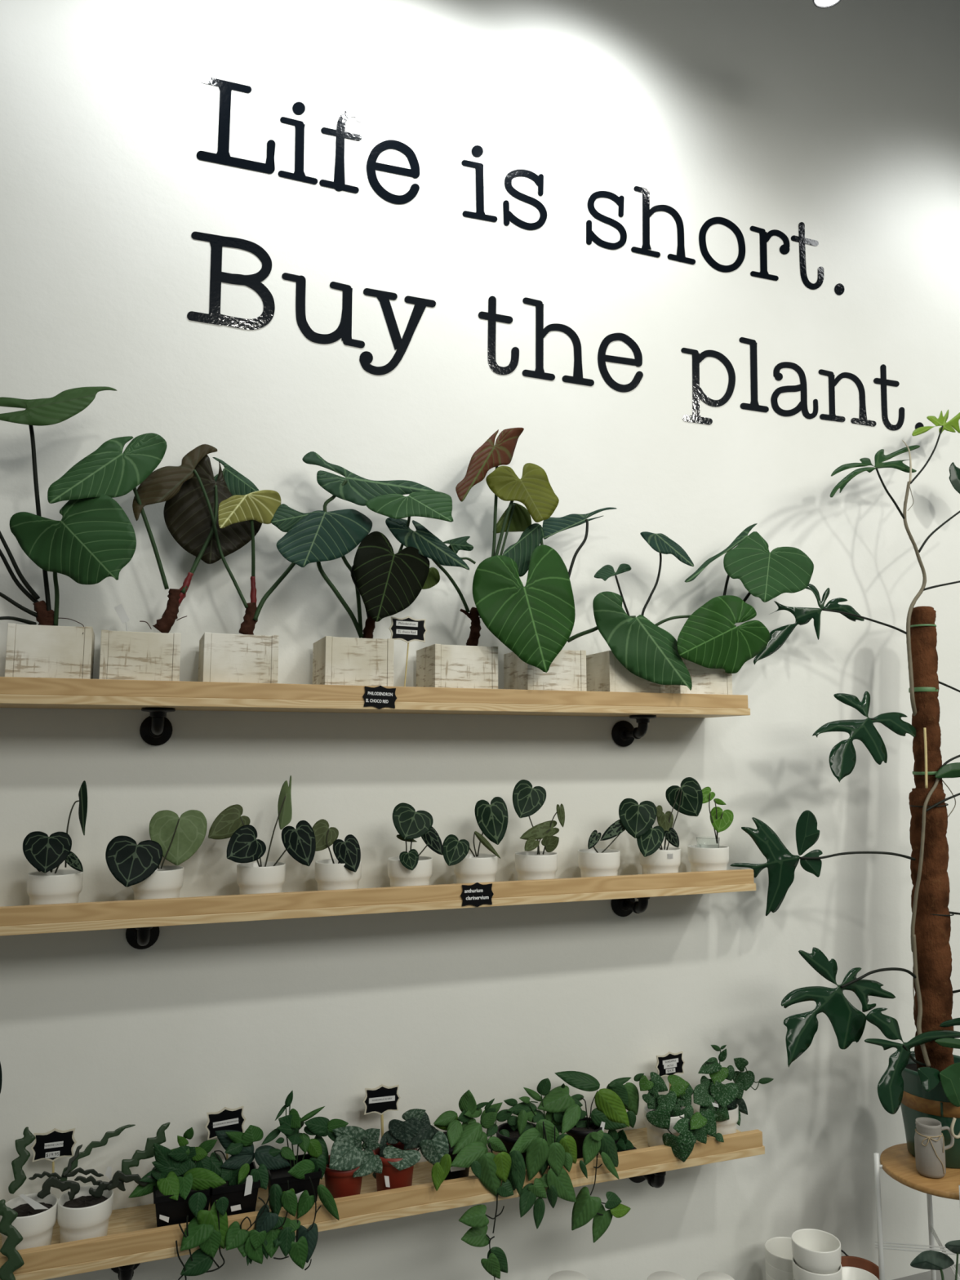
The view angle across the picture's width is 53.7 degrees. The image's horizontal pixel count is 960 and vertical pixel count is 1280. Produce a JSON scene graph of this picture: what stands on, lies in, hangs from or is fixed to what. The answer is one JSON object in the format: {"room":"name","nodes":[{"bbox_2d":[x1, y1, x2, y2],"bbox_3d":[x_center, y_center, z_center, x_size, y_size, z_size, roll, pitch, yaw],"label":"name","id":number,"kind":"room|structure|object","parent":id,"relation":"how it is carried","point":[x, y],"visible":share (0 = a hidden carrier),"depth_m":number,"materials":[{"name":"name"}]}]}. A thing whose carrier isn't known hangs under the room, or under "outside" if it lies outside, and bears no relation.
{"room":"plant shop","nodes":[
{"label":"plant shop","id":0,"kind":"room"},
{"bbox_2d":[131,865,183,899],"bbox_3d":[-0.662,0.510,1.948,0.102,0.082,0.102,2,-7,-19],"label":"pot","id":1,"kind":"object","parent":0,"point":[166,881],"depth_m":1.91,"materials":[{"name":"ceramic"}]},
{"bbox_2d":[236,861,285,894],"bbox_3d":[-0.466,0.519,2.020,0.102,0.082,0.102,0,-7,-3],"label":"pot","id":2,"kind":"object","parent":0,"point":[259,877],"depth_m":1.98,"materials":[{"name":"ceramic"}]},
{"bbox_2d":[315,858,361,890],"bbox_3d":[-0.310,0.526,2.077,0.102,0.082,0.102,-4,-8,30],"label":"pot","id":3,"kind":"object","parent":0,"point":[330,873],"depth_m":2.04,"materials":[{"name":"ceramic"}]},
{"bbox_2d":[324,1154,362,1198],"bbox_3d":[-0.286,1.132,1.987,0.094,0.079,0.094,2,-7,-20],"label":"pot","id":4,"kind":"object","parent":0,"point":[343,1179],"depth_m":1.95,"materials":[{"name":"plastic"}]},
{"bbox_2d":[387,856,432,887],"bbox_3d":[-0.157,0.532,2.133,0.102,0.082,0.102,-3,-7,21],"label":"pot","id":5,"kind":"object","parent":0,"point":[402,871],"depth_m":2.09,"materials":[{"name":"ceramic"}]},
{"bbox_2d":[432,1131,469,1180],"bbox_3d":[-0.062,1.137,2.070,0.100,0.089,0.100,2,-7,-20],"label":"pot","id":6,"kind":"object","parent":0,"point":[462,1144],"depth_m":2.03,"materials":[{"name":"plastic"}]},
{"bbox_2d":[453,853,497,884],"bbox_3d":[-0.010,0.539,2.187,0.102,0.082,0.102,0,-7,-3],"label":"pot","id":7,"kind":"object","parent":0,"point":[473,868],"depth_m":2.15,"materials":[{"name":"ceramic"}]},
{"bbox_2d":[0,0,959,1279],"bbox_3d":[-0.127,-0.586,2.448,7.800,4.620,0.120,2,-7,-20],"label":"wall","id":8,"kind":"structure","parent":0,"point":[842,121],"depth_m":2.39,"materials":[{"name":"white paint"}]},
{"bbox_2d":[111,1262,140,1279],"bbox_3d":[-0.701,1.232,1.880,0.068,0.108,0.138,2,-7,-20],"label":"bracket","id":9,"kind":"object","parent":8,"relation":"attached to","point":[126,1272],"visible":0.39,"depth_m":1.84,"materials":[{"name":"black metal"}]},
{"bbox_2d":[125,926,159,949],"bbox_3d":[-0.694,0.610,1.956,0.068,0.078,0.138,2,-7,-20],"label":"bracket","id":10,"kind":"object","parent":8,"relation":"attached to","point":[139,938],"visible":0.65,"depth_m":2.00,"materials":[{"name":"black metal"}]},
{"bbox_2d":[139,707,175,746],"bbox_3d":[-0.684,0.185,2.011,0.068,0.078,0.138,2,-7,-20],"label":"bracket","id":11,"kind":"object","parent":8,"relation":"attached to","point":[156,729],"visible":1,"depth_m":2.06,"materials":[{"name":"black metal"}]},
{"bbox_2d":[0,676,750,717],"bbox_3d":[-0.333,0.132,2.115,2.081,0.050,0.200,2,-7,-20],"label":"wall shelf","id":12,"kind":"object","parent":8,"relation":"attached to","point":[15,691],"visible":1,"depth_m":2.03,"materials":[{"name":"brown wood"}]},
{"bbox_2d":[0,386,136,679],"bbox_3d":[-0.837,-0.209,1.947,0.306,0.654,0.202,0,-7,-3],"label":"philodendron","id":13,"kind":"object","parent":12,"relation":"on","point":[94,539],"visible":0.98,"depth_m":1.88,"materials":[{"name":"green plant"}]},
{"bbox_2d":[47,432,262,680],"bbox_3d":[-0.672,-0.159,1.999,0.435,0.566,0.186,2,-7,-20],"label":"philodendron","id":14,"kind":"object","parent":12,"relation":"on","point":[108,471],"visible":0.89,"depth_m":1.99,"materials":[{"name":"green plant"}]},
{"bbox_2d":[132,444,311,683],"bbox_3d":[-0.541,-0.157,2.056,0.408,0.576,0.171,2,-7,-20],"label":"philodendron","id":15,"kind":"object","parent":12,"relation":"on","point":[245,657],"visible":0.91,"depth_m":2.02,"materials":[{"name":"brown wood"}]},
{"bbox_2d":[276,451,453,686],"bbox_3d":[-0.270,-0.147,2.136,0.399,0.575,0.206,2,-7,-20],"label":"philodendron","id":16,"kind":"object","parent":12,"relation":"on","point":[388,583],"visible":0.98,"depth_m":2.10,"materials":[{"name":"green plant"}]},
{"bbox_2d":[362,685,396,709],"bbox_3d":[-0.216,0.124,2.050,0.076,0.051,0.003,2,-7,-20],"label":"name card","id":17,"kind":"object","parent":12,"relation":"attached to","point":[379,697],"visible":1,"depth_m":2.05,"materials":[{"name":"black"}]},
{"bbox_2d":[388,616,426,686],"bbox_3d":[-0.161,0.027,2.124,0.089,0.163,0.008,2,-7,-20],"label":"name card","id":18,"kind":"object","parent":12,"relation":"on","point":[407,629],"visible":0.99,"depth_m":2.12,"materials":[{"name":"black"}]},
{"bbox_2d":[385,427,559,688],"bbox_3d":[-0.025,-0.192,2.252,0.423,0.691,0.171,2,-7,-20],"label":"philodendron","id":19,"kind":"object","parent":12,"relation":"on","point":[471,665],"visible":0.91,"depth_m":2.23,"materials":[{"name":"green plant"}]},
{"bbox_2d":[472,507,616,691],"bbox_3d":[0.165,-0.098,2.283,0.427,0.512,0.224,2,-7,-20],"label":"philodendron","id":20,"kind":"object","parent":12,"relation":"on","point":[535,620],"visible":0.98,"depth_m":2.19,"materials":[{"name":"green plant"}]},
{"bbox_2d":[567,531,693,693],"bbox_3d":[0.375,-0.057,2.361,0.348,0.448,0.216,2,-7,-20],"label":"philodendron","id":21,"kind":"object","parent":12,"relation":"on","point":[643,656],"visible":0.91,"depth_m":2.28,"materials":[{"name":"green plant"}]},
{"bbox_2d":[654,523,813,694],"bbox_3d":[0.658,-0.074,2.468,0.495,0.507,0.216,2,-7,-20],"label":"philodendron","id":22,"kind":"object","parent":12,"relation":"on","point":[712,648],"visible":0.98,"depth_m":2.39,"materials":[{"name":"green plant"}]},
{"bbox_2d":[0,868,755,935],"bbox_3d":[-0.333,0.558,2.064,2.081,0.050,0.200,2,-7,-20],"label":"wall shelf","id":23,"kind":"object","parent":8,"relation":"attached to","point":[134,913],"visible":1,"depth_m":1.97,"materials":[{"name":"brown wood"}]},
{"bbox_2d":[22,780,87,905],"bbox_3d":[-0.844,0.412,1.885,0.113,0.263,0.114,2,-7,-20],"label":"anthurium","id":24,"kind":"object","parent":23,"relation":"on","point":[47,885],"visible":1,"depth_m":1.85,"materials":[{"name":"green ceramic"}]},
{"bbox_2d":[26,869,83,905],"bbox_3d":[-0.843,0.503,1.881,0.102,0.082,0.102,-6,-9,42],"label":"pot","id":25,"kind":"object","parent":24,"relation":"attached to","point":[44,886],"depth_m":1.84,"materials":[{"name":"ceramic"}]},
{"bbox_2d":[105,809,207,899],"bbox_3d":[-0.670,0.451,1.941,0.102,0.199,0.200,-4,-8,30],"label":"anthurium","id":26,"kind":"object","parent":23,"relation":"on","point":[175,839],"visible":0.97,"depth_m":1.92,"materials":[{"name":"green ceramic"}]},
{"bbox_2d":[208,775,315,894],"bbox_3d":[-0.466,0.425,2.019,0.213,0.269,0.122,3,-7,-25],"label":"anthurium","id":27,"kind":"object","parent":23,"relation":"on","point":[243,847],"visible":0.98,"depth_m":2.01,"materials":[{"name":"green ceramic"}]},
{"bbox_2d":[312,818,361,890],"bbox_3d":[-0.304,0.480,2.079,0.116,0.173,0.102,-3,-7,22],"label":"anthurium","id":28,"kind":"object","parent":23,"relation":"on","point":[344,872],"visible":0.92,"depth_m":2.05,"materials":[{"name":"white ceramic"}]},
{"bbox_2d":[387,802,443,887],"bbox_3d":[-0.156,0.470,2.135,0.106,0.207,0.111,6,-9,-42],"label":"anthurium","id":29,"kind":"object","parent":23,"relation":"on","point":[408,868],"visible":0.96,"depth_m":2.11,"materials":[{"name":"green plant"}]},
{"bbox_2d":[442,796,507,884],"bbox_3d":[-0.021,0.471,2.186,0.159,0.217,0.110,2,-7,-20],"label":"anthurium","id":30,"kind":"object","parent":23,"relation":"on","point":[491,820],"visible":0.98,"depth_m":2.16,"materials":[{"name":"green plant"}]},
{"bbox_2d":[460,882,493,906],"bbox_3d":[-0.006,0.557,2.076,0.077,0.053,0.003,2,-7,-20],"label":"name card","id":31,"kind":"object","parent":23,"relation":"attached to","point":[477,894],"visible":1,"depth_m":2.08,"materials":[{"name":"black"}]},
{"bbox_2d":[512,779,564,880],"bbox_3d":[0.130,0.459,2.248,0.132,0.255,0.102,2,-7,-20],"label":"anthurium","id":32,"kind":"object","parent":23,"relation":"on","point":[537,864],"visible":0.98,"depth_m":2.22,"materials":[{"name":"green plant"}]},
{"bbox_2d":[577,819,625,877],"bbox_3d":[0.299,0.515,2.305,0.125,0.158,0.102,2,-7,-20],"label":"anthurium","id":33,"kind":"object","parent":23,"relation":"on","point":[594,862],"visible":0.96,"depth_m":2.27,"materials":[{"name":"white ceramic"}]},
{"bbox_2d":[618,777,702,874],"bbox_3d":[0.439,0.470,2.353,0.214,0.257,0.113,4,-8,-32],"label":"anthurium","id":34,"kind":"object","parent":23,"relation":"on","point":[637,820],"visible":0.98,"depth_m":2.32,"materials":[{"name":"green plant"}]},
{"bbox_2d":[687,786,733,871],"bbox_3d":[0.579,0.490,2.412,0.102,0.232,0.102,6,-9,-43],"label":"anthurium","id":35,"kind":"object","parent":23,"relation":"on","point":[708,855],"visible":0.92,"depth_m":2.39,"materials":[{"name":"white ceramic"}]},
{"bbox_2d":[696,836,719,848],"bbox_3d":[0.579,0.518,2.408,0.059,0.034,0.059,2,-7,-20],"label":"plastic cup","id":36,"kind":"object","parent":35,"relation":"on","point":[702,842],"depth_m":2.39,"materials":[{"name":"clear"}]},
{"bbox_2d":[0,1127,764,1279],"bbox_3d":[-0.333,1.165,1.992,2.081,0.050,0.200,2,-7,-20],"label":"wall shelf","id":37,"kind":"object","parent":8,"relation":"attached to","point":[133,1237],"visible":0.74,"depth_m":1.94,"materials":[{"name":"brown wood"}]},
{"bbox_2d":[0,1126,35,1279],"bbox_3d":[-0.912,1.051,1.741,0.157,0.245,0.160,2,-7,-20],"label":"potted cactus","id":38,"kind":"object","parent":37,"relation":"on","point":[15,1261],"visible":1,"depth_m":1.70,"materials":[{"name":"green plant"}]},
{"bbox_2d":[31,1128,76,1173],"bbox_3d":[-0.839,1.018,1.867,0.083,0.110,0.009,2,-7,-20],"label":"name card","id":39,"kind":"object","parent":37,"relation":"on","point":[51,1145],"visible":0.99,"depth_m":1.87,"materials":[{"name":"black"}]},
{"bbox_2d":[0,1124,135,1249],"bbox_3d":[-0.789,1.058,1.820,0.235,0.188,0.100,2,-7,-20],"label":"potted cactus","id":40,"kind":"object","parent":37,"relation":"on","point":[35,1220],"visible":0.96,"depth_m":1.80,"materials":[{"name":"white ceramic"}]},
{"bbox_2d":[0,1192,57,1249],"bbox_3d":[-0.853,1.108,1.790,0.100,0.081,0.100,-1,-7,8],"label":"pot","id":41,"kind":"object","parent":40,"relation":"on","point":[35,1223],"depth_m":1.77,"materials":[{"name":"ceramic"}]},
{"bbox_2d":[57,1122,169,1243],"bbox_3d":[-0.712,1.061,1.848,0.202,0.187,0.100,2,-7,-20],"label":"potted cactus","id":42,"kind":"object","parent":37,"relation":"on","point":[85,1216],"visible":0.98,"depth_m":1.83,"materials":[{"name":"white ceramic"}]},
{"bbox_2d":[57,1184,113,1243],"bbox_3d":[-0.760,1.112,1.824,0.100,0.081,0.100,0,-7,-3],"label":"pot","id":43,"kind":"object","parent":42,"relation":"on","point":[85,1216],"depth_m":1.80,"materials":[{"name":"ceramic"}]},
{"bbox_2d":[128,1127,228,1279],"bbox_3d":[-0.589,1.093,1.850,0.182,0.254,0.156,2,-7,-20],"label":"philodendron","id":44,"kind":"object","parent":37,"relation":"on","point":[180,1185],"visible":1,"depth_m":1.83,"materials":[{"name":"green plant"}]},
{"bbox_2d":[152,1175,212,1227],"bbox_3d":[-0.590,1.116,1.874,0.108,0.085,0.105,2,-7,-20],"label":"square pot","id":45,"kind":"object","parent":44,"relation":"on","point":[171,1201],"depth_m":1.83,"materials":[{"name":"black plastic"}]},
{"bbox_2d":[204,1106,245,1159],"bbox_3d":[-0.531,1.050,1.978,0.083,0.148,0.009,2,-7,-20],"label":"name card","id":46,"kind":"object","parent":37,"relation":"on","point":[226,1118],"visible":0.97,"depth_m":1.98,"materials":[{"name":"black"}]},
{"bbox_2d":[208,1124,289,1215],"bbox_3d":[-0.467,1.074,1.919,0.161,0.178,0.106,2,-7,-20],"label":"philodendron","id":47,"kind":"object","parent":37,"relation":"on","point":[242,1179],"visible":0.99,"depth_m":1.90,"materials":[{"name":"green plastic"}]},
{"bbox_2d":[208,1161,260,1215],"bbox_3d":[-0.498,1.119,1.906,0.097,0.085,0.100,2,-7,-20],"label":"square pot","id":48,"kind":"object","parent":47,"relation":"on","point":[241,1191],"depth_m":1.87,"materials":[{"name":"black plastic"}]},
{"bbox_2d":[225,1089,348,1270],"bbox_3d":[-0.390,1.085,1.924,0.254,0.316,0.150,2,-7,-20],"label":"philodendron","id":49,"kind":"object","parent":37,"relation":"on","point":[296,1186],"visible":1,"depth_m":1.88,"materials":[{"name":"green plant"}]},
{"bbox_2d":[267,1153,321,1207],"bbox_3d":[-0.385,1.124,1.948,0.102,0.085,0.097,2,-7,-20],"label":"square pot","id":50,"kind":"object","parent":49,"relation":"attached to","point":[298,1178],"depth_m":1.92,"materials":[{"name":"black plastic"}]},
{"bbox_2d":[324,1125,382,1198],"bbox_3d":[-0.265,1.096,1.995,0.136,0.152,0.101,2,-7,-20],"label":"potted scindapsus","id":51,"kind":"object","parent":37,"relation":"on","point":[347,1166],"visible":0.98,"depth_m":1.97,"materials":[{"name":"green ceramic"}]},
{"bbox_2d":[372,1108,448,1191],"bbox_3d":[-0.152,1.095,2.035,0.157,0.163,0.109,2,-7,-20],"label":"potted scindapsus","id":52,"kind":"object","parent":37,"relation":"on","point":[398,1153],"visible":0.98,"depth_m":2.02,"materials":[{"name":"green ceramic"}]},
{"bbox_2d":[362,1084,400,1137],"bbox_3d":[-0.218,1.055,2.095,0.086,0.143,0.009,2,-7,-20],"label":"name card","id":53,"kind":"object","parent":52,"relation":"attached to","point":[382,1099],"visible":0.98,"depth_m":2.10,"materials":[{"name":"black"}]},
{"bbox_2d":[372,1142,417,1191],"bbox_3d":[-0.182,1.133,2.026,0.097,0.086,0.097,2,-7,-20],"label":"pot","id":54,"kind":"object","parent":52,"relation":"attached to","point":[398,1162],"depth_m":1.99,"materials":[{"name":"plastic"}]},
{"bbox_2d":[431,1089,521,1279],"bbox_3d":[-0.005,1.175,2.043,0.210,0.376,0.156,1,-7,-7],"label":"potted epipremnum","id":55,"kind":"object","parent":37,"relation":"on","point":[467,1140],"visible":0.95,"depth_m":2.02,"materials":[{"name":"green plant"}]},
{"bbox_2d":[496,1078,587,1228],"bbox_3d":[0.139,1.131,2.118,0.220,0.273,0.155,2,-7,-20],"label":"potted epipremnum","id":56,"kind":"object","parent":37,"relation":"on","point":[538,1146],"visible":0.99,"depth_m":2.07,"materials":[{"name":"green plant"}]},
{"bbox_2d":[554,1071,644,1242],"bbox_3d":[0.293,1.164,2.165,0.239,0.322,0.153,2,-7,-20],"label":"potted epipremnum","id":57,"kind":"object","parent":37,"relation":"on","point":[611,1102],"visible":0.91,"depth_m":2.15,"materials":[{"name":"green plant"}]},
{"bbox_2d":[607,1129,636,1151],"bbox_3d":[0.313,1.161,2.206,0.082,0.073,0.063,2,-7,-20],"label":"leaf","id":58,"kind":"object","parent":37,"relation":"on","point":[622,1143],"visible":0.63,"depth_m":2.20,"materials":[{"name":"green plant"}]},
{"bbox_2d":[639,1071,696,1162],"bbox_3d":[0.447,1.115,2.239,0.134,0.171,0.158,-3,-7,23],"label":"potted scindapsus","id":59,"kind":"object","parent":37,"relation":"on","point":[667,1118],"visible":0.99,"depth_m":2.23,"materials":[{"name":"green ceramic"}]},
{"bbox_2d":[644,1104,684,1146],"bbox_3d":[0.443,1.163,2.266,0.102,0.082,0.102,-1,-7,6],"label":"pot","id":60,"kind":"object","parent":59,"relation":"on","point":[655,1134],"depth_m":2.24,"materials":[{"name":"ceramic"}]},
{"bbox_2d":[655,1051,684,1088],"bbox_3d":[0.470,1.088,2.348,0.082,0.135,0.012,2,-7,-20],"label":"name card","id":61,"kind":"object","parent":37,"relation":"on","point":[669,1064],"visible":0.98,"depth_m":2.35,"materials":[{"name":"black"}]},
{"bbox_2d":[689,1044,773,1143],"bbox_3d":[0.576,1.100,2.304,0.317,0.218,0.119,6,-9,-42],"label":"potted scindapsus","id":62,"kind":"object","parent":37,"relation":"on","point":[721,1107],"visible":0.99,"depth_m":2.29,"materials":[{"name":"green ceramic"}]},
{"bbox_2d":[196,75,844,295],"bbox_3d":[0.221,-1.203,2.585,1.903,0.237,0.002,2,-7,-20],"label":"wall lettering","id":63,"kind":"object","parent":8,"relation":"attached to","point":[223,157],"depth_m":2.50,"materials":[{"name":"black plastic"}]},
{"bbox_2d":[186,231,924,431],"bbox_3d":[0.351,-0.768,2.582,2.195,0.299,0.002,2,-7,-20],"label":"wall lettering","id":64,"kind":"object","parent":8,"relation":"attached to","point":[344,331],"depth_m":2.48,"materials":[{"name":"black plastic"}]},
{"bbox_2d":[611,897,649,916],"bbox_3d":[0.387,0.657,2.353,0.068,0.078,0.138,2,-7,-20],"label":"bracket","id":65,"kind":"object","parent":8,"relation":"attached to","point":[620,907],"visible":0.66,"depth_m":2.40,"materials":[{"name":"black metal"}]},
{"bbox_2d":[611,715,656,746],"bbox_3d":[0.396,0.232,2.407,0.068,0.078,0.138,2,-7,-20],"label":"bracket","id":66,"kind":"object","parent":8,"relation":"attached to","point":[624,734],"visible":1,"depth_m":2.45,"materials":[{"name":"black metal"}]},
{"bbox_2d":[628,1171,666,1187],"bbox_3d":[0.415,1.280,2.290,0.068,0.108,0.138,2,-7,-20],"label":"bracket","id":67,"kind":"object","parent":8,"relation":"attached to","point":[655,1180],"visible":0.38,"depth_m":2.27,"materials":[{"name":"black metal"}]},
{"bbox_2d":[496,1122,536,1165],"bbox_3d":[0.088,1.143,2.125,0.104,0.089,0.104,2,-7,-20],"label":"pot","id":68,"kind":"object","parent":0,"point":[516,1134],"depth_m":2.09,"materials":[{"name":"plastic"}]},
{"bbox_2d":[515,850,558,880],"bbox_3d":[0.133,0.545,2.240,0.102,0.082,0.102,3,-7,-21],"label":"pot","id":69,"kind":"object","parent":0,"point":[532,864],"depth_m":2.20,"materials":[{"name":"ceramic"}]},
{"bbox_2d":[565,1116,602,1158],"bbox_3d":[0.238,1.154,2.179,0.090,0.081,0.090,2,-7,-20],"label":"pot","id":70,"kind":"object","parent":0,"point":[584,1126],"depth_m":2.17,"materials":[{"name":"plastic"}]},
{"bbox_2d":[577,848,620,877],"bbox_3d":[0.288,0.552,2.296,0.102,0.082,0.102,4,-8,-29],"label":"pot","id":71,"kind":"object","parent":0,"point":[591,862],"depth_m":2.26,"materials":[{"name":"ceramic"}]},
{"bbox_2d":[639,846,680,874],"bbox_3d":[0.447,0.559,2.354,0.102,0.082,0.102,6,-9,-40],"label":"pot","id":72,"kind":"object","parent":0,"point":[666,860],"depth_m":2.31,"materials":[{"name":"ceramic"}]},
{"bbox_2d":[687,844,728,871],"bbox_3d":[0.579,0.564,2.403,0.102,0.082,0.102,1,-7,-5],"label":"pot","id":73,"kind":"object","parent":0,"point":[700,857],"depth_m":2.37,"materials":[{"name":"ceramic"}]},
{"bbox_2d":[706,1099,738,1137],"bbox_3d":[0.590,1.177,2.329,0.088,0.071,0.088,-7,-9,44],"label":"pot","id":74,"kind":"object","parent":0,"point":[727,1117],"depth_m":2.29,"materials":[{"name":"ceramic"}]},
{"bbox_2d":[893,1263,959,1279],"bbox_3d":[0.463,1.560,0.589,7.800,0.120,3.520,2,-7,-20],"label":"floor","id":75,"kind":"structure","parent":0,"point":[948,1273],"depth_m":2.59,"materials":[{"name":"grey concrete"}]},
{"bbox_2d":[840,1256,879,1279],"bbox_3d":[0.935,1.634,2.350,0.122,0.146,0.122,2,-7,-20],"label":"terracotta pot","id":76,"kind":"object","parent":75,"relation":"on","point":[846,1261],"visible":0.29,"depth_m":2.40,"materials":[{"name":"brown ceramic"}]},
{"bbox_2d":[873,1142,959,1279],"bbox_3d":[1.129,1.477,2.283,0.300,0.442,0.298,2,-7,-20],"label":"plant stand","id":77,"kind":"object","parent":75,"relation":"on","point":[895,1161],"visible":0.71,"depth_m":2.30,"materials":[{"name":"brown wood"}]},
{"bbox_2d":[729,409,959,1168],"bbox_3d":[1.102,0.275,2.483,0.911,2.036,0.262,2,-7,-20],"label":"philodendron","id":78,"kind":"object","parent":77,"relation":"on","point":[925,1081],"visible":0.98,"depth_m":2.43,"materials":[{"name":"green plant"}]},
{"bbox_2d":[900,1051,959,1168],"bbox_3d":[1.158,1.179,2.385,0.211,0.218,0.211,2,-7,-20],"label":"pot","id":79,"kind":"object","parent":78,"relation":"attached to","point":[941,1104],"depth_m":2.31,"materials":[{"name":"green ceramic"}]},
{"bbox_2d":[914,1116,954,1177],"bbox_3d":[1.085,1.216,2.273,0.081,0.118,0.072,2,-7,-20],"label":"ceramic jug","id":80,"kind":"object","parent":77,"relation":"on","point":[929,1142],"visible":1,"depth_m":2.25,"materials":[{"name":"ceramic"}]},
{"bbox_2d":[910,1240,959,1279],"bbox_3d":[1.021,1.475,2.002,0.250,0.380,0.110,7,-9,-44],"label":"potted plant","id":81,"kind":"object","parent":75,"relation":"on","point":[926,1260],"visible":1,"depth_m":2.03,"materials":[{"name":"green plant"}]},
{"bbox_3d":[0.790,1.646,2.203,0.110,0.089,0.110,6,-9,-40],"label":"pot","id":82,"kind":"object","parent":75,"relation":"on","visible":0},
{"bbox_3d":[0.790,1.598,2.209,0.110,0.089,0.110,-1,-7,9],"label":"pot","id":83,"kind":"object","parent":82,"relation":"on","visible":0},
{"bbox_3d":[0.790,1.550,2.214,0.110,0.089,0.110,0,-7,-1],"label":"pot","id":84,"kind":"object","parent":83,"relation":"on","visible":0},
{"bbox_2d":[791,1256,842,1279],"bbox_3d":[0.790,1.502,2.220,0.110,0.089,0.110,-4,-8,32],"label":"pot","id":85,"kind":"object","parent":84,"relation":"on","point":[798,1273],"visible":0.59,"depth_m":2.19,"materials":[{"name":"ceramic"}]},
{"bbox_2d":[791,1228,841,1274],"bbox_3d":[0.790,1.455,2.226,0.110,0.089,0.110,-1,-7,7],"label":"pot","id":86,"kind":"object","parent":85,"relation":"on","point":[814,1251],"visible":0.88,"depth_m":2.21,"materials":[{"name":"ceramic"}]},
{"bbox_3d":[0.763,1.659,2.326,0.114,0.092,0.114,-4,-8,33],"label":"pot","id":87,"kind":"object","parent":75,"relation":"on","visible":0},
{"bbox_3d":[0.763,1.631,2.329,0.114,0.092,0.114,-1,-7,6],"label":"pot","id":88,"kind":"object","parent":87,"relation":"on","visible":0},
{"bbox_2d":[765,1271,774,1279],"bbox_3d":[0.763,1.603,2.332,0.114,0.092,0.114,0,-7,-3],"label":"pot","id":89,"kind":"object","parent":88,"relation":"on","point":[767,1277],"visible":0.19,"depth_m":2.33,"materials":[{"name":"ceramic"}]},
{"bbox_2d":[764,1257,793,1279],"bbox_3d":[0.763,1.576,2.336,0.114,0.092,0.114,3,-8,-26],"label":"pot","id":90,"kind":"object","parent":89,"relation":"on","point":[775,1273],"visible":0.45,"depth_m":2.30,"materials":[{"name":"ceramic"}]},
{"bbox_2d":[764,1236,792,1272],"bbox_3d":[0.763,1.548,2.339,0.114,0.092,0.114,3,-8,-27],"label":"pot","id":91,"kind":"object","parent":90,"relation":"on","point":[778,1250],"visible":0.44,"depth_m":2.38,"materials":[{"name":"ceramic"}]},
{"bbox_3d":[0.408,1.628,2.042,0.109,0.086,0.109,-2,-7,17],"label":"pot","id":92,"kind":"object","parent":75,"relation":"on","visible":0},
{"bbox_3d":[0.408,1.566,2.049,0.109,0.086,0.109,-6,-9,42],"label":"pot","id":93,"kind":"object","parent":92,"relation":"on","visible":0},
{"bbox_3d":[0.408,1.503,2.057,0.109,0.086,0.109,0,-7,-4],"label":"pot","id":94,"kind":"object","parent":93,"relation":"on","visible":0},
{"bbox_2d":[647,1271,685,1279],"bbox_3d":[0.408,1.441,2.064,0.109,0.086,0.109,6,-9,-41],"label":"pot","id":95,"kind":"object","parent":94,"relation":"on","point":[660,1275],"visible":1,"depth_m":2.09,"materials":[{"name":"ceramic"}]},
{"bbox_3d":[0.530,1.635,2.097,0.109,0.086,0.109,6,-9,-40],"label":"pot","id":96,"kind":"object","parent":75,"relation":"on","visible":0},
{"bbox_3d":[0.530,1.582,2.103,0.109,0.086,0.109,-2,-7,18],"label":"pot","id":97,"kind":"object","parent":96,"relation":"on","visible":0},
{"bbox_3d":[0.530,1.529,2.109,0.109,0.086,0.109,-3,-7,25],"label":"pot","id":98,"kind":"object","parent":97,"relation":"on","visible":0},
{"bbox_2d":[697,1271,734,1279],"bbox_3d":[0.530,1.476,2.116,0.109,0.086,0.109,-5,-8,35],"label":"pot","id":99,"kind":"object","parent":98,"relation":"on","point":[710,1275],"visible":1,"depth_m":2.14,"materials":[{"name":"ceramic"}]},
{"bbox_3d":[0.879,1.647,2.204,0.109,0.086,0.109,-1,-7,11],"label":"pot","id":100,"kind":"object","parent":75,"relation":"on","visible":0},
{"bbox_2d":[841,1266,878,1279],"bbox_3d":[0.878,1.538,2.217,0.109,0.086,0.109,-6,-9,42],"label":"pot","id":101,"kind":"object","parent":100,"relation":"on","point":[848,1273],"visible":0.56,"depth_m":2.27,"materials":[{"name":"ceramic"}]},
{"bbox_3d":[0.463,-3.117,1.142,7.800,0.100,3.520,2,-7,-20],"label":"ceiling","id":102,"kind":"structure","parent":0,"visible":0},
{"bbox_2d":[812,0,840,8],"bbox_3d":[0.896,-2.274,2.513,0.078,1.253,0.078,2,-7,-20],"label":"ceiling spotlight","id":103,"kind":"object","parent":102,"relation":"hanging from","point":[824,4],"visible":1,"depth_m":2.46,"materials":[{"name":"white"}]},
{"bbox_3d":[0.183,1.529,1.927,0.109,0.086,0.109,-1,-7,12],"label":"pot","id":104,"kind":"object","parent":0,"visible":0},
{"bbox_3d":[0.183,1.445,1.937,0.109,0.086,0.109,-3,-7,21],"label":"pot","id":105,"kind":"object","parent":104,"relation":"on","visible":0},
{"bbox_2d":[547,1270,588,1279],"bbox_3d":[0.183,1.361,1.947,0.109,0.086,0.109,0,-7,0],"label":"pot","id":106,"kind":"object","parent":105,"relation":"on","point":[565,1274],"visible":1,"depth_m":1.97,"materials":[{"name":"ceramic"}]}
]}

